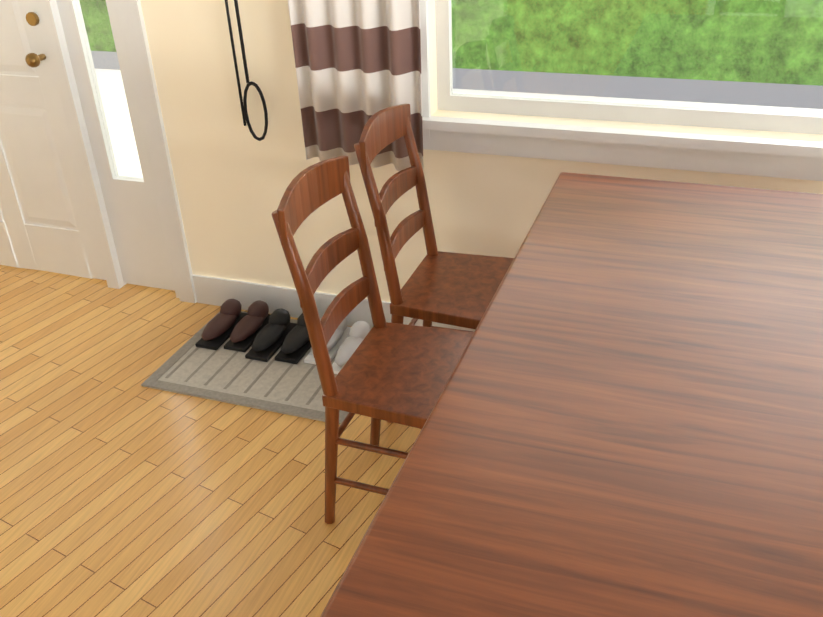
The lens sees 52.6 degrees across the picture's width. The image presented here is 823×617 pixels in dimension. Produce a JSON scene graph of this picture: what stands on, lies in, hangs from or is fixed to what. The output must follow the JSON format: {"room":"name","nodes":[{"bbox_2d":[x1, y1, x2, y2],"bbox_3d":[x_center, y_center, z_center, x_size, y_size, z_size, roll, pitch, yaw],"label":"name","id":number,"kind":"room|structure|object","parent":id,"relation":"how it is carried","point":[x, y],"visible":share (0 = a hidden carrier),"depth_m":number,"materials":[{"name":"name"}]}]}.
{"room":"dining room","nodes":[
{"label":"dining room","id":0,"kind":"room"},
{"bbox_2d":[0,265,420,616],"bbox_3d":[0.316,1.137,1.427,8.500,0.060,3.860,8,32,18],"label":"floor","id":1,"kind":"structure","parent":0,"point":[124,492],"depth_m":2.53,"materials":[{"name":"brown wood"}]},
{"bbox_2d":[141,311,348,424],"bbox_3d":[-0.499,0.191,3.065,0.781,0.009,0.561,8,32,18],"label":"doormat","id":2,"kind":"object","parent":1,"relation":"on","point":[220,373],"visible":0.38,"depth_m":2.96,"materials":[{"name":"grey rubber"}]},
{"bbox_2d":[195,299,238,349],"bbox_3d":[-0.735,0.047,3.222,0.090,0.100,0.265,8,32,18],"label":"shoe","id":3,"kind":"object","parent":2,"relation":"on","point":[209,340],"depth_m":3.16,"materials":[{"name":"leather"}]},
{"bbox_2d":[215,300,265,350],"bbox_3d":[-0.624,0.054,3.201,0.090,0.100,0.265,8,32,18],"label":"shoe","id":4,"kind":"object","parent":2,"relation":"on","point":[226,328],"depth_m":3.21,"materials":[{"name":"leather"}]},
{"bbox_2d":[235,303,286,361],"bbox_3d":[-0.530,0.086,3.139,0.090,0.100,0.265,8,32,18],"label":"shoe","id":5,"kind":"object","parent":2,"relation":"on","point":[261,332],"depth_m":3.14,"materials":[{"name":"leather"}]},
{"bbox_2d":[267,311,306,363],"bbox_3d":[-0.419,0.093,3.118,0.090,0.100,0.265,8,32,18],"label":"shoe","id":6,"kind":"object","parent":2,"relation":"on","point":[286,335],"depth_m":3.09,"materials":[{"name":"leather"}]},
{"bbox_2d":[299,331,315,364],"bbox_3d":[-0.308,0.099,3.098,0.090,0.100,0.265,8,32,18],"label":"shoe","id":7,"kind":"object","parent":2,"relation":"on","point":[304,341],"depth_m":3.07,"materials":[{"name":"rubber"}]},
{"bbox_2d":[327,318,370,373],"bbox_3d":[-0.214,0.131,3.036,0.090,0.100,0.265,8,32,18],"label":"shoe","id":8,"kind":"object","parent":2,"relation":"on","point":[345,340],"depth_m":3.05,"materials":[{"name":"fabric"}]},
{"bbox_2d":[272,156,473,523],"bbox_3d":[-0.015,0.123,2.183,0.503,0.971,0.430,8,32,18],"label":"chair","id":9,"kind":"object","parent":1,"relation":"on","point":[396,373],"visible":0.6,"depth_m":2.14,"materials":[{"name":"brown wood"}]},
{"bbox_2d":[354,104,513,422],"bbox_3d":[0.145,-0.108,2.572,0.503,0.971,0.430,8,32,18],"label":"chair","id":10,"kind":"object","parent":1,"relation":"on","point":[455,289],"visible":0.62,"depth_m":2.52,"materials":[{"name":"brown wood"}]},
{"bbox_2d":[320,172,822,616],"bbox_3d":[0.635,0.468,1.738,1.070,0.765,2.000,8,32,18],"label":"dining table","id":11,"kind":"object","parent":1,"relation":"on","point":[625,418],"visible":1,"depth_m":1.43,"materials":[{"name":"brown wood"}]},
{"bbox_2d":[140,0,822,301],"bbox_3d":[0.893,-0.899,2.301,8.300,2.550,0.100,8,32,18],"label":"wall","id":12,"kind":"structure","parent":0,"point":[233,177],"depth_m":2.94,"materials":[{"name":"paint"}]},
{"bbox_2d":[0,0,105,279],"bbox_3d":[-1.799,-1.048,3.274,0.932,2.031,0.127,8,32,18],"label":"door","id":13,"kind":"structure","parent":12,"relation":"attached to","point":[45,222],"depth_m":3.47,"materials":[{"name":"white wood"}]},
{"bbox_2d":[56,0,174,290],"bbox_3d":[-1.153,-0.980,3.102,0.290,2.028,0.040,8,32,18],"label":"sidelight window","id":14,"kind":"structure","parent":12,"relation":"in","point":[131,205],"depth_m":3.34,"materials":[{"name":"clear glass"}]},
{"bbox_2d":[36,0,196,302],"bbox_3d":[-1.626,-1.080,3.219,1.490,2.145,0.120,8,32,18],"label":"door frame","id":15,"kind":"structure","parent":12,"relation":"attached to","point":[132,25],"depth_m":3.21,"materials":[{"name":"white wood"}]},
{"bbox_2d":[225,0,267,140],"bbox_3d":[-0.627,-1.089,2.697,0.340,1.116,0.085,8,32,18],"label":"leash","id":16,"kind":"object","parent":12,"relation":"attached to","point":[243,102],"visible":1,"depth_m":2.84,"materials":[{"name":"black fabric"}]},
{"bbox_2d":[192,274,474,331],"bbox_3d":[1.966,0.327,2.514,6.080,0.130,0.013,8,32,18],"label":"baseboard","id":17,"kind":"structure","parent":12,"relation":"attached to","point":[214,291],"depth_m":3.31,"materials":[{"name":"white wood"}]},
{"bbox_2d":[288,0,423,170],"bbox_3d":[0.597,-1.114,2.151,2.324,1.675,0.129,8,32,18],"label":"curtain","id":18,"kind":"object","parent":12,"relation":"attached to","point":[357,64],"visible":0.75,"depth_m":2.64,"materials":[{"name":"multicoloured fabric"}]},
{"bbox_2d":[420,0,822,180],"bbox_3d":[0.789,-1.137,2.171,1.760,1.600,0.150,8,32,18],"label":"window","id":19,"kind":"structure","parent":12,"relation":"in","point":[781,158],"depth_m":2.56,"materials":[{"name":"clear glass"}]},
{"label":"outside","id":20,"kind":"structure","parent":0,"visible":0},
{"bbox_2d":[79,0,822,177],"bbox_3d":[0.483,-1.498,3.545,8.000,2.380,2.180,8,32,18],"label":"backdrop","id":21,"kind":"structure","parent":20,"point":[726,71],"depth_m":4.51,"materials":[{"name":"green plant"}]}
]}

